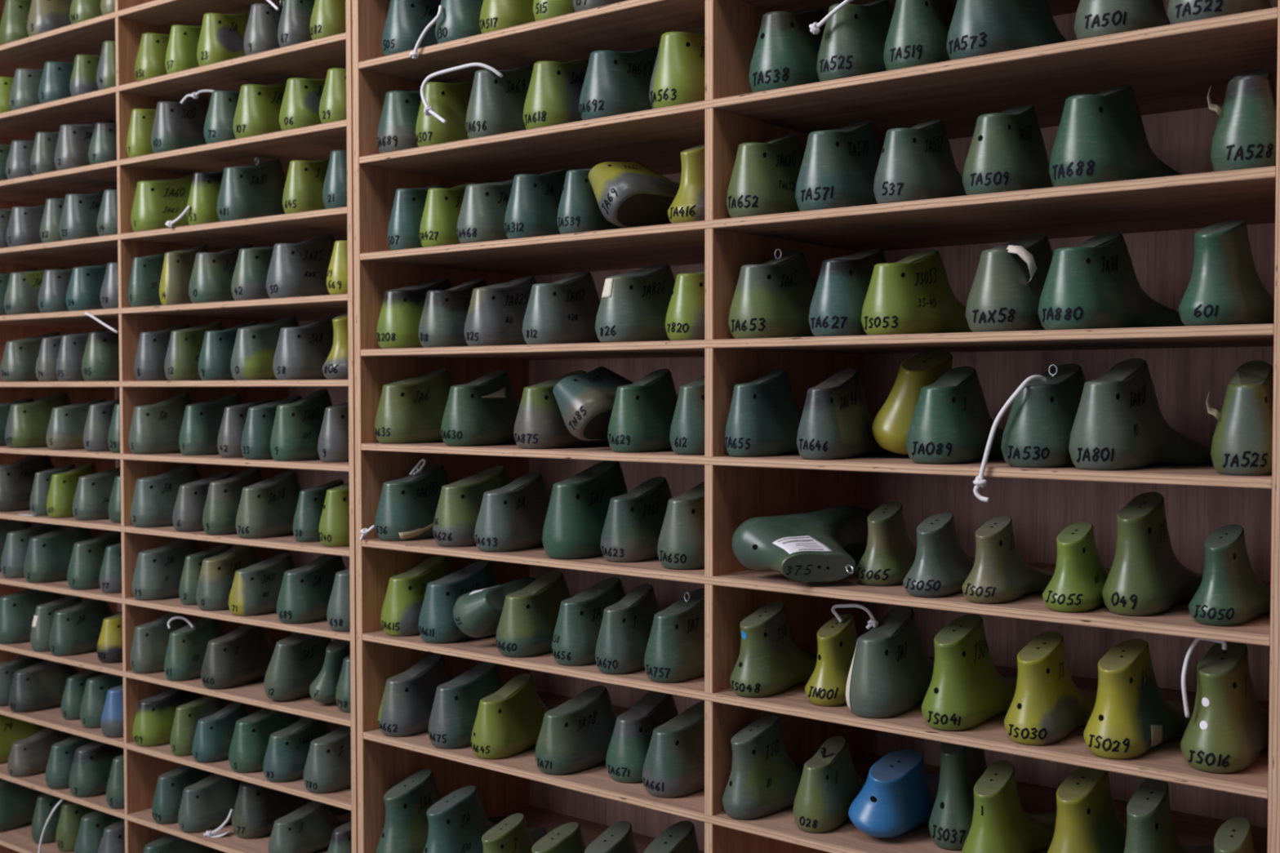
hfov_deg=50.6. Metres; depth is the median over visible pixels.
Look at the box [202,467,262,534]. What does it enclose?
shoe last
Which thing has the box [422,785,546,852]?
shoe last
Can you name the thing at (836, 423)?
shoe last
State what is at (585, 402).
shoe last
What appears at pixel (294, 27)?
shoe last
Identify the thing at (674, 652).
shoe last
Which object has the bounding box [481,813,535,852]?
shoe last
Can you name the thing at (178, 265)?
shoe last
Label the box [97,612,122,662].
shoe last
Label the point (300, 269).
shoe last
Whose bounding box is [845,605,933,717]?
shoe last
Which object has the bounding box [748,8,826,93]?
shoe last
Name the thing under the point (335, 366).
shoe last
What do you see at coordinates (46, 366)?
shoe last
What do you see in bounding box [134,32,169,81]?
shoe last
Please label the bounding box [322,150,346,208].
shoe last
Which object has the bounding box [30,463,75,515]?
shoe last
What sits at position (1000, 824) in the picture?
shoe last
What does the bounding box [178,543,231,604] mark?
shoe last
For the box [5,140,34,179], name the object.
shoe last
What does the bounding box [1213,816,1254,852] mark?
shoe last
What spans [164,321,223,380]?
shoe last
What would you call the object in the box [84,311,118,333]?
cord
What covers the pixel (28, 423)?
shoe last
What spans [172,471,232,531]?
shoe last
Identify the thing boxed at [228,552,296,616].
shoe last
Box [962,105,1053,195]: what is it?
shoe last
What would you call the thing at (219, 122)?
shoe last
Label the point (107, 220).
shoe last
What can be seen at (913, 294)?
shoe last
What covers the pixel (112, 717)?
shoe last
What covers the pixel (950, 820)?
shoe last
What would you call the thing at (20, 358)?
shoe last
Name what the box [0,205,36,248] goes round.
shoe last
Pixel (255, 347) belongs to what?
shoe last
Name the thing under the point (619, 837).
shoe last
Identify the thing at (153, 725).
shoe last
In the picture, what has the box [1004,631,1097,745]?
shoe last
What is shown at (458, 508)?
shoe last
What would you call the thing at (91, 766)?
shoe last
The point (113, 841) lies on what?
shoe last
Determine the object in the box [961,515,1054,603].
shoe last
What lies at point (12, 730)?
shoe last
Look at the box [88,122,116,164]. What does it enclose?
shoe last
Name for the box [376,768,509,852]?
shoe last
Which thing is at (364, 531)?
cord
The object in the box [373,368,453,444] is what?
shoe last
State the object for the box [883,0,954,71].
shoe last
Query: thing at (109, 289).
shoe last
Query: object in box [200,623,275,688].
shoe last
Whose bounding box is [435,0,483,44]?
shoe last
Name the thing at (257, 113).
shoe last
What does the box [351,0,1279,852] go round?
shelving unit
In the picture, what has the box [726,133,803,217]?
shoe last
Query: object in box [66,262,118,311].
shoe last
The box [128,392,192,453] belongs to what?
shoe last
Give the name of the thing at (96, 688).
shoe last
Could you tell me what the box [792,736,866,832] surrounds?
shoe last
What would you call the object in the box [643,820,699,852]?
shoe last
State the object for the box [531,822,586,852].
shoe last
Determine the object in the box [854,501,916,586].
shoe last
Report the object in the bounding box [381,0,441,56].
shoe last
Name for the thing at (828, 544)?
shoe last
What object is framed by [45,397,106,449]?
shoe last
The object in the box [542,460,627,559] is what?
shoe last
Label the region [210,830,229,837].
paper tag
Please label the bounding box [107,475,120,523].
shoe last
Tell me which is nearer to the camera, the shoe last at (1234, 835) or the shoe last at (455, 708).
the shoe last at (1234, 835)
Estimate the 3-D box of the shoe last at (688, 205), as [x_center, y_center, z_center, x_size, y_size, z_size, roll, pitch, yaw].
[0.132,-0.322,1.839,0.088,0.116,0.266,1,2,37]
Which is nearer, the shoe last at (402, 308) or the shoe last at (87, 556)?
the shoe last at (402, 308)
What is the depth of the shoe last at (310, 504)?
2.26 m
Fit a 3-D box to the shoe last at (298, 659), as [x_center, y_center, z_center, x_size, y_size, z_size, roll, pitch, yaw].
[-0.557,0.401,2.377,0.080,0.121,0.252,1,2,26]
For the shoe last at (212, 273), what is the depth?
2.39 m
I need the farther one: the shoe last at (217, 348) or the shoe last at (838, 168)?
the shoe last at (217, 348)
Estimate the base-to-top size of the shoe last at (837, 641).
0.103 m
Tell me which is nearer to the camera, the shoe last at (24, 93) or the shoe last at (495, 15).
the shoe last at (495, 15)
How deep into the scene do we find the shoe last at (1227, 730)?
1.36 m
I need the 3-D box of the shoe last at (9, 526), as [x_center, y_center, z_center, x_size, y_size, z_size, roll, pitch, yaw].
[-1.341,0.251,2.979,0.090,0.114,0.271,1,2,37]
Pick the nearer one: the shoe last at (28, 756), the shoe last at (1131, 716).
the shoe last at (1131, 716)
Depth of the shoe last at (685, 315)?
1.74 m
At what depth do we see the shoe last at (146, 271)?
2.50 m
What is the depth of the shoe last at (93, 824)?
2.65 m
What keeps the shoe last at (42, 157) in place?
on the shelving unit at (126, 26)
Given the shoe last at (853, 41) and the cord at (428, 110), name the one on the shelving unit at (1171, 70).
the shoe last at (853, 41)
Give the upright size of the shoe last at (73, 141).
0.116 m
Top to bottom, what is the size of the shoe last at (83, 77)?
0.097 m
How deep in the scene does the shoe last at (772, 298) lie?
1.69 m
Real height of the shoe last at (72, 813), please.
0.116 m
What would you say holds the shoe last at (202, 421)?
on the shelving unit at (126, 26)
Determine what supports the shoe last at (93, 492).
on the shelving unit at (126, 26)
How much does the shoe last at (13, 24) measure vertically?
0.120 m
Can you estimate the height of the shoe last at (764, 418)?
0.112 m
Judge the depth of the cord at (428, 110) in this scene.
1.98 m
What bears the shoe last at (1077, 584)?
on the shelving unit at (1171, 70)
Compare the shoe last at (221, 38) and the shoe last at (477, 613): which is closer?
the shoe last at (477, 613)
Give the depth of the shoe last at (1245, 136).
1.32 m
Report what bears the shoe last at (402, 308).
on the shelving unit at (1171, 70)
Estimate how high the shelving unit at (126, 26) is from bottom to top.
2.370 m
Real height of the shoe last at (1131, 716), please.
0.114 m
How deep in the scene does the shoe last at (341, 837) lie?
2.21 m
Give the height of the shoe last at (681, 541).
0.117 m
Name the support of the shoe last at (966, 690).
on the shelving unit at (1171, 70)
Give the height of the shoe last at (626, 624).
0.112 m
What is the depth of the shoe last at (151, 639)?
2.51 m
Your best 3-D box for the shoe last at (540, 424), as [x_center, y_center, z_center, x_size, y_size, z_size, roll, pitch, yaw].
[-0.085,-0.028,2.027,0.092,0.113,0.274,1,2,39]
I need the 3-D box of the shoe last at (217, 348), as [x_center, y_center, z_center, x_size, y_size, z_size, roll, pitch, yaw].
[-0.689,-0.137,2.466,0.082,0.107,0.247,1,2,40]
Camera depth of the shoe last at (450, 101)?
2.04 m
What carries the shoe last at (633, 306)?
on the shelving unit at (1171, 70)
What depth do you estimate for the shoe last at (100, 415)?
2.60 m
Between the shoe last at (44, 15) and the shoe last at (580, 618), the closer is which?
the shoe last at (580, 618)
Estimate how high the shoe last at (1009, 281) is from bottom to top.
0.117 m
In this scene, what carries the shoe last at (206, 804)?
on the shelving unit at (126, 26)
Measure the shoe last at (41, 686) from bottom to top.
0.104 m
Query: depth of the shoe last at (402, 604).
2.11 m
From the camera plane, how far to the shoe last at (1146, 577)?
1.42 m
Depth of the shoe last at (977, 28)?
1.49 m
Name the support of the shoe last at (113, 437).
on the shelving unit at (126, 26)
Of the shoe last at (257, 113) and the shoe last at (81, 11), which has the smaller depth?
the shoe last at (257, 113)
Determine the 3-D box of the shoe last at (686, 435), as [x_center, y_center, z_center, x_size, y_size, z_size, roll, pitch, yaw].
[0.119,-0.024,1.841,0.080,0.115,0.236,1,2,35]
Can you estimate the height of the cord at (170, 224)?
0.037 m
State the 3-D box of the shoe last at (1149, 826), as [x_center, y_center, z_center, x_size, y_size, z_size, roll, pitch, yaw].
[0.579,0.438,1.472,0.072,0.126,0.217,1,2,41]
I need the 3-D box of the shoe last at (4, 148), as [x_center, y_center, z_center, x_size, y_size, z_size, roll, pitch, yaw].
[-1.283,-0.557,2.905,0.086,0.104,0.259,1,2,36]
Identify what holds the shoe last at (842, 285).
on the shelving unit at (1171, 70)
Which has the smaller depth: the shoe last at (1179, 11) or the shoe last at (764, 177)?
the shoe last at (1179, 11)
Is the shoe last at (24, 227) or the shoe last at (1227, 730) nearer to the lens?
the shoe last at (1227, 730)
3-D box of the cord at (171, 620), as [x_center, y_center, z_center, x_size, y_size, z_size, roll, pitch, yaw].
[-0.842,0.360,2.477,0.068,0.026,0.006,1,2,29]
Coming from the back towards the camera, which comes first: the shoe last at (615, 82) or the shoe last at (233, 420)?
the shoe last at (233, 420)
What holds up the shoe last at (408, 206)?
on the shelving unit at (1171, 70)
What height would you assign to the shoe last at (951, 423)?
0.112 m
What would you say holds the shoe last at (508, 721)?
on the shelving unit at (1171, 70)
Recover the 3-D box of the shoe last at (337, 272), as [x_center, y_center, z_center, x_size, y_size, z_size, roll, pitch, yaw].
[-0.423,-0.265,2.268,0.083,0.102,0.254,1,2,36]
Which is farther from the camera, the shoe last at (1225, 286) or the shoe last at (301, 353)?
the shoe last at (301, 353)
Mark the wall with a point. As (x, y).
(115, 393)
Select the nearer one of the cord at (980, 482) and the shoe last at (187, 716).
the cord at (980, 482)
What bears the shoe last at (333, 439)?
on the shelving unit at (126, 26)
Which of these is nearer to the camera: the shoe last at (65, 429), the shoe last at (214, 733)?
the shoe last at (214, 733)
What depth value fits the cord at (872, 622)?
1.66 m
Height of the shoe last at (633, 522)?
0.112 m
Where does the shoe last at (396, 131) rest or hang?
on the shelving unit at (1171, 70)
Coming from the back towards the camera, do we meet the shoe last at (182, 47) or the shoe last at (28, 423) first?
the shoe last at (28, 423)
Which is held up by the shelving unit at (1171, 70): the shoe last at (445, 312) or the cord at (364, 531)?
the shoe last at (445, 312)
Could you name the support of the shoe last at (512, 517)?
on the shelving unit at (1171, 70)
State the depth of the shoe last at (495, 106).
1.97 m
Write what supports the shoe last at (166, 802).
on the shelving unit at (126, 26)
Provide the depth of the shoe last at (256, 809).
2.40 m
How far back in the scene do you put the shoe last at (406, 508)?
2.12 m
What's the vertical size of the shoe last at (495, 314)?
0.110 m
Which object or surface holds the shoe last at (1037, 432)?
on the shelving unit at (1171, 70)
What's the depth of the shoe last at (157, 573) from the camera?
2.51 m
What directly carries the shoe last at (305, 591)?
on the shelving unit at (126, 26)
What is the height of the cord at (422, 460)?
0.026 m
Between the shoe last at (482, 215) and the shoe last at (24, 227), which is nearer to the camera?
the shoe last at (482, 215)
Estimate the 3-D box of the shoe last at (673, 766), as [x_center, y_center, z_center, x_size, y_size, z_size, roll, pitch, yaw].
[0.104,0.434,1.894,0.091,0.110,0.271,1,2,42]
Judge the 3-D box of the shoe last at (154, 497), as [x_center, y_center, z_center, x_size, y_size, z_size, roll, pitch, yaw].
[-0.840,0.126,2.590,0.092,0.115,0.272,2,2,44]
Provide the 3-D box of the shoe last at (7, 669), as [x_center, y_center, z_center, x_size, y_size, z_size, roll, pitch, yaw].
[-1.284,0.531,2.924,0.085,0.102,0.256,1,2,34]
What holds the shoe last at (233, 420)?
on the shelving unit at (126, 26)
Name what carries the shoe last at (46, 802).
on the shelving unit at (126, 26)
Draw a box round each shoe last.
[0,0,31,44]
[0,76,13,113]
[0,144,11,181]
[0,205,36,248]
[0,267,38,315]
[0,331,60,382]
[0,397,34,446]
[0,454,55,511]
[0,520,32,571]
[0,523,62,577]
[0,588,65,644]
[0,654,45,706]
[0,714,74,763]
[0,777,45,831]
[4,266,65,315]
[4,391,71,448]
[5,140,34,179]
[6,204,45,247]
[7,727,67,777]
[8,68,43,110]
[8,659,79,712]
[23,525,95,582]
[26,0,72,36]
[30,132,59,174]
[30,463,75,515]
[30,595,82,651]
[31,793,67,843]
[35,332,81,381]
[37,263,95,312]
[38,57,75,103]
[40,198,65,243]
[44,734,94,789]
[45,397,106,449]
[46,462,97,517]
[48,598,115,656]
[54,119,115,170]
[55,800,95,851]
[56,328,106,381]
[59,186,117,240]
[60,669,104,719]
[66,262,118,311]
[66,530,121,590]
[68,740,124,796]
[69,0,102,24]
[70,54,100,96]
[72,466,120,519]
[74,809,123,852]
[80,672,123,728]
[81,328,119,381]
[83,399,119,451]
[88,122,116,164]
[96,40,115,89]
[97,189,117,235]
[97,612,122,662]
[97,818,124,852]
[98,542,121,593]
[100,0,115,15]
[100,262,118,309]
[100,684,124,737]
[106,754,124,808]
[107,403,119,453]
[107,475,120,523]
[126,108,155,158]
[128,253,164,307]
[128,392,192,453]
[129,611,188,673]
[130,174,193,231]
[130,462,202,527]
[131,537,201,599]
[132,687,255,746]
[133,323,190,381]
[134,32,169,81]
[143,833,226,852]
[151,96,208,153]
[151,764,213,823]
[159,244,208,305]
[164,25,201,74]
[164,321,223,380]
[164,617,225,680]
[169,695,225,755]
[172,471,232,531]
[177,773,240,832]
[178,393,242,455]
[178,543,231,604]
[186,170,223,225]
[188,243,253,303]
[191,701,250,762]
[195,544,261,610]
[196,11,249,66]
[198,321,279,380]
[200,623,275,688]
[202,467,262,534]
[204,90,239,144]
[217,156,286,222]
[217,398,273,457]
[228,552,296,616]
[228,707,334,773]
[230,315,327,380]
[231,241,296,301]
[231,781,349,838]
[232,82,286,138]
[235,470,302,538]
[240,395,302,459]
[243,0,284,55]
[262,716,333,782]
[263,632,331,700]
[266,233,335,298]
[267,800,350,852]
[270,389,332,461]
[272,315,337,380]
[276,554,346,623]
[277,0,315,47]
[279,77,325,130]
[282,157,329,213]
[293,479,344,542]
[302,725,351,793]
[309,639,350,703]
[310,0,346,39]
[317,401,349,462]
[318,482,349,546]
[319,68,346,124]
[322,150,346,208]
[322,312,348,379]
[326,240,347,294]
[326,568,350,631]
[327,820,351,852]
[335,655,351,712]
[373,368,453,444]
[374,462,450,541]
[376,90,421,153]
[376,277,452,348]
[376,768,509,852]
[377,653,452,736]
[380,555,452,635]
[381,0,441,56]
[387,184,444,250]
[414,80,473,146]
[417,560,498,643]
[418,278,487,347]
[419,182,477,247]
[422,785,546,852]
[427,662,554,748]
[432,466,511,546]
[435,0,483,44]
[440,369,519,446]
[453,577,536,637]
[456,178,513,244]
[463,275,537,346]
[465,62,533,138]
[471,673,550,759]
[474,471,550,551]
[479,0,535,34]
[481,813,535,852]
[495,570,571,657]
[504,168,567,239]
[513,370,608,448]
[522,271,600,344]
[523,57,589,129]
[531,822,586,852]
[533,0,574,21]
[534,685,617,774]
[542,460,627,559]
[551,577,625,666]
[552,366,678,440]
[556,168,625,234]
[572,0,627,12]
[578,46,657,120]
[584,820,638,852]
[588,161,679,227]
[595,262,675,342]
[595,583,659,674]
[600,476,671,562]
[605,690,678,782]
[607,368,677,452]
[642,700,704,797]
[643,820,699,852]
[644,587,704,682]
[648,31,705,109]
[657,480,704,569]
[665,269,704,340]
[667,144,705,223]
[669,375,704,454]
[722,715,803,819]
[724,368,801,457]
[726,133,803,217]
[728,248,814,338]
[729,601,817,697]
[732,505,872,582]
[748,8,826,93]
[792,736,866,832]
[795,120,881,211]
[796,368,894,459]
[804,613,857,706]
[808,248,886,336]
[816,0,893,81]
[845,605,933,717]
[848,749,939,838]
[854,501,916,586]
[861,249,973,335]
[871,350,952,454]
[873,119,967,204]
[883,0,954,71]
[902,512,974,597]
[906,366,1004,464]
[921,613,1017,730]
[928,742,1022,849]
[946,0,1066,60]
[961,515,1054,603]
[961,760,1056,852]
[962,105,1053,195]
[965,233,1053,332]
[1000,363,1086,467]
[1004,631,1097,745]
[1037,231,1186,329]
[1042,521,1109,612]
[1047,766,1127,852]
[1048,84,1182,186]
[1068,358,1212,470]
[1074,0,1170,39]
[1083,638,1193,759]
[1102,492,1203,616]
[1124,777,1213,852]
[1167,0,1272,24]
[1178,219,1274,326]
[1180,641,1269,773]
[1188,524,1271,626]
[1205,360,1273,475]
[1207,69,1276,172]
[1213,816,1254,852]
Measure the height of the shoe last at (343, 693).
0.107 m
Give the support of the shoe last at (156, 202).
on the shelving unit at (126, 26)
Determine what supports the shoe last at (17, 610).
on the shelving unit at (126, 26)
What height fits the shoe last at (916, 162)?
0.112 m
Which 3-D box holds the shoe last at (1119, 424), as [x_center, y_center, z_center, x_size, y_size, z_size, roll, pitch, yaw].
[0.562,-0.016,1.498,0.256,0.119,0.086,-2,2,-44]
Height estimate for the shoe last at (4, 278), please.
0.110 m
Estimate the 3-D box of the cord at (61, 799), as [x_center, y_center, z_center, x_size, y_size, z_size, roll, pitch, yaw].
[-1.180,0.807,2.698,0.062,0.136,0.021,0,2,10]
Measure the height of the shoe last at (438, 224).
0.111 m
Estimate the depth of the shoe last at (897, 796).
1.62 m
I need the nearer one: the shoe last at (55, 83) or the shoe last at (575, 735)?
the shoe last at (575, 735)
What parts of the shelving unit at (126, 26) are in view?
shelf, shelf, panel, shelf, shelf, shelf, shelf, shelf, shelf, shelf, shelf, shelf, shelf, shelf, shelf, panel, panel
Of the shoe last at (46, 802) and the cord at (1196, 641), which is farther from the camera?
the shoe last at (46, 802)
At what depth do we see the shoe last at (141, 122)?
2.49 m
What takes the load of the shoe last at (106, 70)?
on the shelving unit at (126, 26)
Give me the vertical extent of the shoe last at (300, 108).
0.114 m
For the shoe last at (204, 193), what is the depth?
2.39 m
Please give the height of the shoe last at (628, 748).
0.111 m
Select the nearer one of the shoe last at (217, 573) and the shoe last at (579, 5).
the shoe last at (579, 5)
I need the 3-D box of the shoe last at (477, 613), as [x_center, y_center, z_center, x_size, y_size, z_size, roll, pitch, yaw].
[-0.179,0.277,2.095,0.095,0.100,0.260,1,2,33]
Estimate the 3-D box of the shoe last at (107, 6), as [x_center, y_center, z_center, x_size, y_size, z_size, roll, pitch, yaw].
[-0.929,-0.820,2.625,0.082,0.099,0.249,1,2,34]
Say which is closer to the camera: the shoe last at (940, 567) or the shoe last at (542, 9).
the shoe last at (940, 567)
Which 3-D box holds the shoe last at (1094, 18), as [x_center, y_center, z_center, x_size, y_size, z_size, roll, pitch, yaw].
[0.563,-0.461,1.500,0.092,0.113,0.274,1,2,39]
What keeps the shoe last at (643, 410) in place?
on the shelving unit at (1171, 70)
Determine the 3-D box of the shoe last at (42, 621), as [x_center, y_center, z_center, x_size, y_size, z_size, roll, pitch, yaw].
[-1.153,0.397,2.810,0.077,0.106,0.234,1,2,36]
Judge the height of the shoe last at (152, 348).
0.111 m
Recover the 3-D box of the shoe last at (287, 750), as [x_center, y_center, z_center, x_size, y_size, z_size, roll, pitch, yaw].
[-0.547,0.547,2.376,0.086,0.099,0.255,1,2,38]
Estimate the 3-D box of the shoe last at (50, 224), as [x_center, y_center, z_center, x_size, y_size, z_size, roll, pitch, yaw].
[-1.114,-0.417,2.772,0.080,0.105,0.241,1,2,36]
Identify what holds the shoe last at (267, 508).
on the shelving unit at (126, 26)
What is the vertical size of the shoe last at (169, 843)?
0.102 m
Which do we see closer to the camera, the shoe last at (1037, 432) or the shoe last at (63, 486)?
the shoe last at (1037, 432)
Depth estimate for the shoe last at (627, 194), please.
1.83 m
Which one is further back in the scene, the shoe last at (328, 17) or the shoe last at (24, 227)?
the shoe last at (24, 227)
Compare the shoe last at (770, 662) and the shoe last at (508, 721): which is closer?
the shoe last at (770, 662)
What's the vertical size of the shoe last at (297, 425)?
0.120 m
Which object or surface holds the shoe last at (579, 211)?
on the shelving unit at (1171, 70)
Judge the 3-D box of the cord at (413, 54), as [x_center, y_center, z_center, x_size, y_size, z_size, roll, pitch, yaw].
[-0.318,-0.585,2.005,0.058,0.074,0.014,1,2,28]
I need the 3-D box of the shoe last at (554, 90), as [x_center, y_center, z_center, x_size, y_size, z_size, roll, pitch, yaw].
[-0.061,-0.481,2.003,0.098,0.125,0.289,1,2,36]
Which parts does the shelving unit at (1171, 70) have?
panel, shelf, shelf, shelf, shelf, shelf, shelf, shelf, shelf, shelf, panel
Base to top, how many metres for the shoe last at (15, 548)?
0.115 m
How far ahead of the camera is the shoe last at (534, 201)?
1.92 m
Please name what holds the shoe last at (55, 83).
on the shelving unit at (126, 26)
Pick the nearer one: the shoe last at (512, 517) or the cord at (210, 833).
the shoe last at (512, 517)
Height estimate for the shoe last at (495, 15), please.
0.120 m
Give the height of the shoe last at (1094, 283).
0.112 m
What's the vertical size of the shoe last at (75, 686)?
0.097 m
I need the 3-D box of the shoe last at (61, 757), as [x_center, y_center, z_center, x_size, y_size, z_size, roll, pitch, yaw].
[-1.108,0.667,2.800,0.086,0.105,0.259,1,2,34]
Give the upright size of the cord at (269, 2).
0.045 m
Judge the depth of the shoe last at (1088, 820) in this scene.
1.46 m
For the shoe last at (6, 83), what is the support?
on the shelving unit at (126, 26)
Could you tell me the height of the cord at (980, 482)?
0.139 m
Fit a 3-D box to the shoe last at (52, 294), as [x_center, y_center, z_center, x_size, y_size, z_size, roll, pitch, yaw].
[-1.107,-0.281,2.778,0.086,0.106,0.262,1,2,36]
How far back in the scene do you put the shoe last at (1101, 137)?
1.43 m
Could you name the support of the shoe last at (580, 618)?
on the shelving unit at (1171, 70)
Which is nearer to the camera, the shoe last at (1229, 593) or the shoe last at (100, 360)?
the shoe last at (1229, 593)
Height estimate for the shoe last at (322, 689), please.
0.117 m
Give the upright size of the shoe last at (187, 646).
0.110 m
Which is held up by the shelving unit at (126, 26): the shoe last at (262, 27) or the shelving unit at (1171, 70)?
the shoe last at (262, 27)
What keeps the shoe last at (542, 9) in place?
on the shelving unit at (1171, 70)
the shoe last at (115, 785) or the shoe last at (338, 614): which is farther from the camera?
the shoe last at (115, 785)
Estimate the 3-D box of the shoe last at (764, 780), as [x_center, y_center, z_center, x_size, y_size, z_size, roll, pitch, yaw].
[0.194,0.433,1.781,0.228,0.118,0.076,-2,2,-44]
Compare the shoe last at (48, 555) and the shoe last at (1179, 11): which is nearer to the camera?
the shoe last at (1179, 11)
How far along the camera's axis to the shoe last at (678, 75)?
1.75 m
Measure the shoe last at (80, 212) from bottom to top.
0.118 m
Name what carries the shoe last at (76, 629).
on the shelving unit at (126, 26)
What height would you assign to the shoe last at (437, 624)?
0.115 m
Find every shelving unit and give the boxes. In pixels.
[0,0,358,852]
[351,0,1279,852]
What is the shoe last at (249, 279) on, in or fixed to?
on the shelving unit at (126, 26)
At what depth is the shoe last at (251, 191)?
2.35 m
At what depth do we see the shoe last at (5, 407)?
2.86 m
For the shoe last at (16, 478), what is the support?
on the shelving unit at (126, 26)
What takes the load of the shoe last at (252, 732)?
on the shelving unit at (126, 26)
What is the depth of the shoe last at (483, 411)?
2.02 m
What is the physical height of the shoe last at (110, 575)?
0.103 m
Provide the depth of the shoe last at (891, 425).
1.64 m
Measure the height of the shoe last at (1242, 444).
0.114 m
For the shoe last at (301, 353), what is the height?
0.112 m
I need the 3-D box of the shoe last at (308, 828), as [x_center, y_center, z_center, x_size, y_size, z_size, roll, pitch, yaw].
[-0.553,0.691,2.375,0.078,0.081,0.230,1,2,38]
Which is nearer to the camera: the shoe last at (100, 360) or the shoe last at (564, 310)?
the shoe last at (564, 310)
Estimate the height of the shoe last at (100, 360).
0.116 m
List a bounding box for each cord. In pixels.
[38,798,63,852]
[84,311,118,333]
[164,205,190,227]
[167,616,194,628]
[180,89,213,103]
[204,808,233,837]
[266,0,279,10]
[360,524,374,540]
[408,5,442,58]
[409,458,426,475]
[420,62,502,124]
[808,0,853,34]
[831,604,878,629]
[973,374,1047,502]
[1181,638,1226,717]
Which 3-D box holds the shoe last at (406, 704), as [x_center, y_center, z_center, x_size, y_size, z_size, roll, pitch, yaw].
[-0.315,0.425,2.212,0.091,0.111,0.271,1,2,36]
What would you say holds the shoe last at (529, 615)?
on the shelving unit at (1171, 70)
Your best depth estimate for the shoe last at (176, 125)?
2.45 m
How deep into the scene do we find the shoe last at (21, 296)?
2.76 m
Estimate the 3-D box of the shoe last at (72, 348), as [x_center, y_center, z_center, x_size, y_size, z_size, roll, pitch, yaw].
[-1.070,-0.144,2.735,0.074,0.105,0.226,1,2,39]
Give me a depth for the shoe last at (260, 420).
2.30 m
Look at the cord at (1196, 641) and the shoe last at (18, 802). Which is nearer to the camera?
the cord at (1196, 641)
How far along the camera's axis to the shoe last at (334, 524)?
2.19 m
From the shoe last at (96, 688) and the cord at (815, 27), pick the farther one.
the shoe last at (96, 688)
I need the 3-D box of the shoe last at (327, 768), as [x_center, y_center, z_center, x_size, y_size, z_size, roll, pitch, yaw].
[-0.462,0.546,2.317,0.089,0.105,0.263,1,2,40]
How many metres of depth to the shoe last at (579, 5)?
1.83 m
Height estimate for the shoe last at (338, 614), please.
0.115 m
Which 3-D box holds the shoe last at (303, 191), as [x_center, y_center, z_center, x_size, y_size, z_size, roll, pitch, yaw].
[-0.505,-0.407,2.316,0.080,0.110,0.240,1,2,39]
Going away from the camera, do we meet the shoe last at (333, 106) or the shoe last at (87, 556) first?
the shoe last at (333, 106)
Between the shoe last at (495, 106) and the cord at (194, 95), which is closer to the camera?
the shoe last at (495, 106)
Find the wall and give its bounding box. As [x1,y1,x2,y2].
[115,393,530,805]

